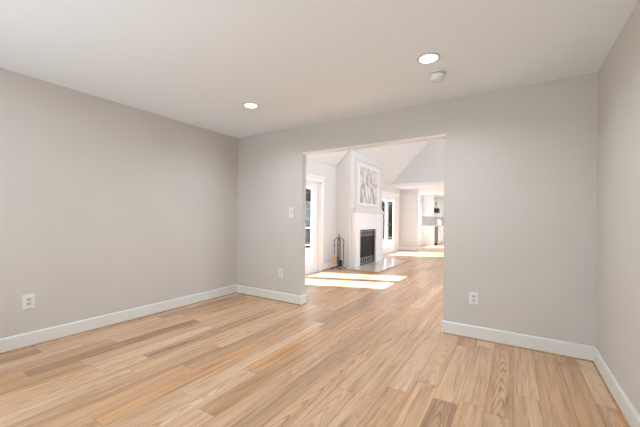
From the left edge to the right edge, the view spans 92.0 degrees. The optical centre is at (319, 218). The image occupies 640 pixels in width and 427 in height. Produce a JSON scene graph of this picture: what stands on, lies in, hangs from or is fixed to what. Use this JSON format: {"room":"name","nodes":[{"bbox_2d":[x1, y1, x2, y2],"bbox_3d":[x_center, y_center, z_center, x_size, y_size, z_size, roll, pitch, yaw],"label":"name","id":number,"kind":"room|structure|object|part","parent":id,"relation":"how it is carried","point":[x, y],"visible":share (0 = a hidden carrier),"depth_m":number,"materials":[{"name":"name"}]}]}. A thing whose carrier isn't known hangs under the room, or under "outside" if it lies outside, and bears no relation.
{"room":"empty room","nodes":[
{"label":"empty room","id":0,"kind":"room"},
{"bbox_2d":[0,68,400,338],"bbox_3d":[-0.393,-0.048,6.526,0.192,2.450,13.220,1,0,32],"label":"wall","id":1,"kind":"structure","parent":0,"point":[107,206],"depth_m":3.32,"materials":[{"name":"beige paint"}]},
{"bbox_2d":[22,293,34,309],"bbox_3d":[-2.634,0.747,2.797,0.009,0.132,0.090,1,0,32],"label":"wall outlet","id":2,"kind":"object","parent":1,"relation":"attached to","point":[28,300],"visible":1,"depth_m":2.79,"materials":[{"name":"white plastic"}]},
{"bbox_2d":[0,285,236,354],"bbox_3d":[-2.546,1.092,2.925,0.027,0.128,4.644,1,0,32],"label":"baseboard","id":3,"kind":"structure","parent":1,"relation":"attached to","point":[29,339],"depth_m":3.28,"materials":[{"name":"white wood"}]},
{"bbox_2d":[305,173,324,274],"bbox_3d":[-0.552,0.111,6.264,0.205,2.130,2.190,1,0,32],"label":"door","id":4,"kind":"structure","parent":1,"relation":"in","point":[316,183],"depth_m":6.98,"materials":[{"name":"white wood"}]},
{"bbox_2d":[323,247,400,269],"bbox_3d":[0.920,1.126,8.482,0.027,0.128,8.256,1,0,32],"label":"baseboard","id":5,"kind":"structure","parent":1,"relation":"attached to","point":[328,265],"depth_m":7.38,"materials":[{"name":"white wood"}]},
{"bbox_2d":[382,191,399,254],"bbox_3d":[2.352,0.139,10.870,0.205,2.130,2.180,1,0,32],"label":"door","id":6,"kind":"structure","parent":1,"relation":"in","point":[387,196],"depth_m":11.45,"materials":[{"name":"white wood"}]},
{"bbox_2d":[0,242,626,426],"bbox_3d":[4.387,1.284,8.102,6.600,0.120,21.200,1,0,32],"label":"floor","id":7,"kind":"structure","parent":0,"point":[365,349],"depth_m":2.41,"materials":[{"name":"brown wood"}]},
{"bbox_2d":[331,235,345,269],"bbox_3d":[0.446,0.769,7.280,0.270,0.832,0.270,1,0,32],"label":"stand","id":8,"kind":"object","parent":7,"relation":"on","point":[338,235],"visible":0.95,"depth_m":7.27,"materials":[{"name":"metal"}]},
{"bbox_2d":[332,242,335,263],"bbox_3d":[0.336,0.791,7.256,0.100,0.547,0.098,1,0,32],"label":"broom","id":9,"kind":"object","parent":8,"relation":"hanging from","point":[334,256],"visible":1,"depth_m":7.23,"materials":[{"name":"metal"}]},
{"bbox_2d":[338,241,341,265],"bbox_3d":[0.470,0.807,7.171,0.110,0.577,0.030,1,0,43],"label":"shovel","id":10,"kind":"object","parent":8,"relation":"hanging from","point":[340,260],"visible":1,"depth_m":7.17,"materials":[{"name":"metal"}]},
{"bbox_2d":[335,150,410,272],"bbox_3d":[1.452,-0.238,8.189,1.214,2.868,2.540,1,0,32],"label":"fireplace","id":11,"kind":"object","parent":7,"relation":"on","point":[360,227],"visible":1,"depth_m":7.63,"materials":[{"name":"paint"}]},
{"bbox_3d":[1.037,0.719,7.859,0.004,0.545,0.206,1,0,32],"label":"smoked pane","id":12,"kind":"part","parent":11,"relation":"part of","materials":[{"name":"black glass"}]},
{"bbox_3d":[1.160,0.720,8.054,0.004,0.545,0.206,1,0,32],"label":"smoked pane","id":13,"kind":"part","parent":11,"relation":"part of","materials":[{"name":"black glass"}]},
{"bbox_2d":[360,255,372,263],"bbox_3d":[1.213,1.081,8.154,0.026,0.155,0.960,1,0,32],"label":"grille","id":14,"kind":"object","parent":11,"relation":"attached to","point":[366,259],"depth_m":8.15,"materials":[{"name":"grey metal"}]},
{"bbox_2d":[360,230,372,235],"bbox_3d":[1.220,0.376,8.154,0.026,0.135,0.960,1,0,32],"label":"grille","id":15,"kind":"object","parent":11,"relation":"attached to","point":[362,232],"depth_m":8.13,"materials":[{"name":"grey metal"}]},
{"bbox_3d":[1.228,0.736,8.146,0.030,0.915,1.040,1,0,32],"label":"insert frame","id":16,"kind":"part","parent":11,"relation":"part of","materials":[{"name":"metal"}]},
{"bbox_2d":[357,162,378,206],"bbox_3d":[1.323,-0.873,8.334,0.031,1.067,1.402,1,0,32],"label":"framed picture","id":17,"kind":"object","parent":11,"relation":"attached to","point":[367,177],"visible":1,"depth_m":8.24,"materials":[{"name":"white paper"}]},
{"bbox_2d":[351,206,384,213],"bbox_3d":[1.328,-0.226,8.270,0.130,0.160,1.915,1,0,32],"label":"mantel shelf","id":18,"kind":"object","parent":11,"relation":"attached to","point":[354,209],"depth_m":8.05,"materials":[{"name":"white paint"}]},
{"bbox_3d":[1.338,-0.906,8.392,0.006,1.140,1.705,1,0,32],"label":"overmantel panel","id":19,"kind":"part","parent":11,"relation":"part of","materials":[{"name":"white paint"}]},
{"bbox_3d":[1.346,-0.906,8.387,0.024,1.201,1.767,1,0,32],"label":"panel moulding","id":20,"kind":"part","parent":11,"relation":"part of","materials":[{"name":"white paint"}]},
{"bbox_3d":[1.282,0.721,8.249,0.004,0.545,0.206,1,0,32],"label":"smoked pane","id":21,"kind":"part","parent":11,"relation":"part of","materials":[{"name":"black glass"}]},
{"bbox_3d":[1.354,0.577,8.246,0.014,1.235,1.800,1,0,32],"label":"surround moulding","id":22,"kind":"part","parent":11,"relation":"part of","materials":[{"name":"white paint"}]},
{"bbox_3d":[1.405,0.723,8.443,0.004,0.545,0.206,1,0,32],"label":"smoked pane","id":23,"kind":"part","parent":11,"relation":"part of","materials":[{"name":"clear glass"}]},
{"bbox_2d":[422,226,433,244],"bbox_3d":[5.051,0.793,14.443,0.550,0.875,0.030,1,0,32],"label":"cabinet end panel","id":24,"kind":"object","parent":7,"relation":"on","point":[427,231],"visible":0.94,"depth_m":14.44,"materials":[{"name":"white paint"}]},
{"bbox_2d":[434,226,438,244],"bbox_3d":[5.294,0.801,14.759,0.584,0.865,0.755,1,0,32],"label":"dishwasher","id":25,"kind":"object","parent":7,"relation":"on","point":[436,228],"visible":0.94,"depth_m":14.57,"materials":[{"name":"metal"}]},
{"bbox_3d":[5.492,0.755,14.635,0.032,0.760,0.745,1,0,32],"label":"door","id":26,"kind":"part","parent":25,"relation":"part of","materials":[{"name":"metal"}]},
{"bbox_2d":[437,226,441,243],"bbox_3d":[5.723,0.800,15.479,0.578,0.875,0.900,1,0,32],"label":"base cabinet","id":27,"kind":"object","parent":7,"relation":"on","point":[439,227],"visible":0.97,"depth_m":15.33,"materials":[{"name":"white paint"}]},
{"bbox_2d":[440,226,443,242],"bbox_3d":[6.204,0.804,16.242,0.578,0.875,0.895,1,0,32],"label":"base cabinet","id":28,"kind":"object","parent":7,"relation":"on","point":[442,240],"visible":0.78,"depth_m":16.04,"materials":[{"name":"white paint"}]},
{"bbox_3d":[5.993,0.347,15.903,0.580,0.034,3.540,1,0,32],"label":"countertop","id":29,"kind":"structure","parent":28,"relation":"on","visible":0},
{"bbox_2d":[435,219,441,224],"bbox_3d":[5.962,0.163,15.569,0.310,0.331,0.310,1,0,32],"label":"canister","id":30,"kind":"object","parent":29,"relation":"on","point":[437,222],"visible":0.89,"depth_m":15.45,"materials":[{"name":"white ceramic"}]},
{"bbox_2d":[0,0,637,137],"bbox_3d":[-0.741,-1.316,1.743,4.540,0.100,4.744,1,0,32],"label":"ceiling","id":31,"kind":"structure","parent":0,"point":[193,62],"depth_m":2.31,"materials":[{"name":"white paint"}]},
{"bbox_2d":[243,103,258,108],"bbox_3d":[-0.771,-1.263,3.456,0.176,0.006,0.176,1,0,32],"label":"recessed light","id":32,"kind":"object","parent":31,"relation":"in","point":[247,105],"visible":1,"depth_m":3.44,"materials":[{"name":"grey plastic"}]},
{"bbox_2d":[417,52,440,64],"bbox_3d":[0.846,-1.248,2.412,0.176,0.006,0.176,1,0,32],"label":"recessed light","id":33,"kind":"object","parent":31,"relation":"in","point":[427,58],"visible":1,"depth_m":2.40,"materials":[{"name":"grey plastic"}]},
{"bbox_2d":[429,70,445,82],"bbox_3d":[1.008,-1.212,2.652,0.136,0.074,0.136,1,0,32],"label":"smoke detector","id":34,"kind":"object","parent":31,"relation":"attached to","point":[436,76],"visible":1,"depth_m":2.61,"materials":[{"name":"white plastic"}]},
{"bbox_3d":[1.008,-1.242,2.652,0.136,0.013,0.136,1,0,32],"label":"plate","id":35,"kind":"part","parent":34,"relation":"part of","materials":[{"name":"white plastic"}]},
{"bbox_2d":[306,141,428,183],"bbox_3d":[3.344,-2.859,6.429,6.650,3.636,7.326,1,0,32],"label":"vault","id":36,"kind":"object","parent":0,"point":[394,159],"depth_m":9.34,"materials":[{"name":"white paint"}]},
{"bbox_2d":[400,189,418,247],"bbox_3d":[3.433,0.045,11.856,0.660,2.340,0.120,1,0,32],"label":"wall","id":37,"kind":"structure","parent":0,"point":[409,227],"depth_m":11.79,"materials":[{"name":"paint"}]},
{"bbox_2d":[401,247,418,250],"bbox_3d":[3.429,1.151,11.842,0.687,0.128,0.157,1,0,32],"label":"baseboard","id":38,"kind":"structure","parent":37,"relation":"attached to","point":[402,248],"depth_m":11.77,"materials":[{"name":"white wood"}]},
{"bbox_2d":[237,72,597,346],"bbox_3d":[1.335,-0.026,3.289,6.550,2.440,0.100,1,0,32],"label":"wall","id":39,"kind":"structure","parent":0,"point":[520,163],"depth_m":3.01,"materials":[{"name":"beige paint"}]},
{"bbox_2d":[278,268,282,277],"bbox_3d":[-0.565,0.774,4.417,0.080,0.125,0.009,1,0,32],"label":"wall outlet","id":40,"kind":"object","parent":39,"relation":"attached to","point":[280,271],"visible":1,"depth_m":4.41,"materials":[{"name":"white plastic"}]},
{"bbox_2d":[289,207,292,216],"bbox_3d":[-0.407,-0.089,4.322,0.075,0.140,0.011,1,0,32],"label":"light switch","id":41,"kind":"object","parent":39,"relation":"attached to","point":[290,208],"visible":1,"depth_m":4.32,"materials":[{"name":"white plastic"}]},
{"bbox_2d":[302,134,445,155],"bbox_3d":[0.565,-0.886,3.779,1.850,0.022,0.112,1,0,32],"label":"trim","id":42,"kind":"structure","parent":39,"relation":"attached to","point":[442,136],"depth_m":3.67,"materials":[{"name":"white paint"}]},
{"bbox_2d":[237,285,594,361],"bbox_3d":[0.524,1.122,3.787,4.300,0.128,0.143,1,0,32],"label":"baseboard","id":43,"kind":"structure","parent":39,"relation":"attached to","point":[528,342],"depth_m":2.97,"materials":[{"name":"white wood"}]},
{"bbox_2d":[469,292,478,304],"bbox_3d":[1.536,0.796,3.092,0.086,0.122,0.009,1,0,32],"label":"wall outlet","id":44,"kind":"object","parent":39,"relation":"attached to","point":[473,296],"visible":1,"depth_m":3.09,"materials":[{"name":"white plastic"}]},
{"bbox_2d":[392,185,443,198],"bbox_3d":[7.577,-1.132,13.169,6.250,0.106,8.850,1,0,32],"label":"ceiling","id":45,"kind":"structure","parent":0,"point":[437,191],"depth_m":11.81,"materials":[{"name":"white paint"}]},
{"bbox_2d":[392,139,444,183],"bbox_3d":[5.265,-2.833,9.477,6.250,3.452,0.120,1,0,32],"label":"wall","id":46,"kind":"structure","parent":0,"point":[428,165],"depth_m":10.43,"materials":[{"name":"paint"}]},
{"bbox_2d":[392,181,443,186],"bbox_3d":[5.213,-1.162,9.420,6.250,0.121,0.015,1,0,32],"label":"trim","id":47,"kind":"structure","parent":46,"relation":"attached to","point":[438,182],"depth_m":10.56,"materials":[{"name":"white paint"}]},
{"bbox_2d":[418,194,441,245],"bbox_3d":[5.209,0.007,15.347,0.160,2.450,7.680,1,0,32],"label":"wall","id":48,"kind":"structure","parent":0,"point":[420,196],"depth_m":14.40,"materials":[{"name":"paint"}]},
{"bbox_2d":[418,199,421,238],"bbox_3d":[4.269,0.013,13.753,0.150,1.840,1.600,1,0,32],"label":"window","id":49,"kind":"structure","parent":48,"relation":"in","point":[419,237],"depth_m":14.31,"materials":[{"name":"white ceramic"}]},
{"bbox_2d":[422,195,433,215],"bbox_3d":[5.184,-0.613,14.764,0.410,0.986,0.730,1,0,32],"label":"upper cabinet","id":50,"kind":"object","parent":48,"relation":"attached to","point":[427,200],"visible":1,"depth_m":14.50,"materials":[{"name":"white paint"}]},
{"bbox_3d":[5.230,-0.574,14.528,0.020,0.900,0.342,1,0,32],"label":"door","id":51,"kind":"part","parent":50,"relation":"part of","materials":[{"name":"white paint"}]},
{"bbox_3d":[5.417,-0.572,14.824,0.020,0.900,0.342,1,0,32],"label":"door","id":52,"kind":"part","parent":50,"relation":"part of","materials":[{"name":"white paint"}]},
{"bbox_2d":[422,216,437,225],"bbox_3d":[5.756,0.107,16.054,0.012,0.439,3.540,1,0,32],"label":"backsplash","id":53,"kind":"structure","parent":48,"relation":"attached to","point":[426,220],"depth_m":15.59,"materials":[{"name":"grey tile"}]},
{"bbox_2d":[434,198,443,216],"bbox_3d":[6.544,-0.600,16.921,0.410,0.986,1.030,1,0,32],"label":"upper cabinet","id":54,"kind":"object","parent":48,"relation":"attached to","point":[440,202],"visible":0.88,"depth_m":16.52,"materials":[{"name":"white paint"}]},
{"bbox_3d":[6.550,-0.561,16.621,0.020,0.900,0.492,1,0,32],"label":"door","id":55,"kind":"part","parent":54,"relation":"part of","materials":[{"name":"white paint"}]},
{"bbox_2d":[596,0,639,414],"bbox_3d":[1.115,-0.028,0.564,0.120,2.440,4.744,1,0,32],"label":"wall","id":56,"kind":"structure","parent":0,"point":[618,145],"depth_m":2.02,"materials":[{"name":"beige paint"}]},
{"bbox_2d":[592,347,639,426],"bbox_3d":[1.069,1.128,0.645,0.027,0.128,4.644,1,0,32],"label":"baseboard","id":57,"kind":"structure","parent":56,"relation":"attached to","point":[630,416],"depth_m":2.00,"materials":[{"name":"white wood"}]},
{"bbox_3d":[1.061,1.186,0.650,0.011,0.011,4.644,1,0,32],"label":"shoe moulding","id":58,"kind":"part","parent":57,"relation":"part of","materials":[{"name":"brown wood"}]},
{"label":"outside","id":59,"kind":"structure","parent":0,"visible":0},
{"bbox_3d":[-16.387,1.571,33.967,56.070,0.100,80.000,1,0,32],"label":"ground","id":60,"kind":"structure","parent":59,"visible":0},
{"bbox_2d":[305,188,310,247],"bbox_3d":[-0.480,-0.043,17.951,2.807,3.475,3.216,1,0,32],"label":"evergreen tree","id":61,"kind":"object","parent":60,"relation":"on","point":[308,191],"visible":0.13,"depth_m":16.85,"materials":[{"name":"green plant"}]},
{"bbox_2d":[305,240,391,263],"bbox_3d":[0.403,1.465,11.264,3.490,0.440,15.500,1,0,32],"label":"deck","id":62,"kind":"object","parent":60,"relation":"on","point":[307,250],"depth_m":11.69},
{"bbox_2d":[305,227,310,245],"bbox_3d":[-0.897,0.742,12.088,0.120,0.980,15.300,1,0,32],"label":"deck railing","id":63,"kind":"object","parent":62,"relation":"on","point":[306,244],"visible":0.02,"depth_m":12.71,"materials":[{"name":"white paint"}]},
{"bbox_2d":[382,201,392,237],"bbox_3d":[5.122,0.008,27.632,3.234,3.470,3.486,1,0,32],"label":"evergreen tree","id":64,"kind":"object","parent":60,"relation":"on","point":[390,212],"visible":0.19,"depth_m":26.73,"materials":[{"name":"green plant"}]},
{"bbox_2d":[389,202,392,236],"bbox_3d":[7.061,0.010,30.657,3.241,3.482,3.536,1,0,32],"label":"evergreen tree","id":65,"kind":"object","parent":60,"relation":"on","point":[390,203],"visible":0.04,"depth_m":29.79,"materials":[{"name":"green plant"}]}
]}

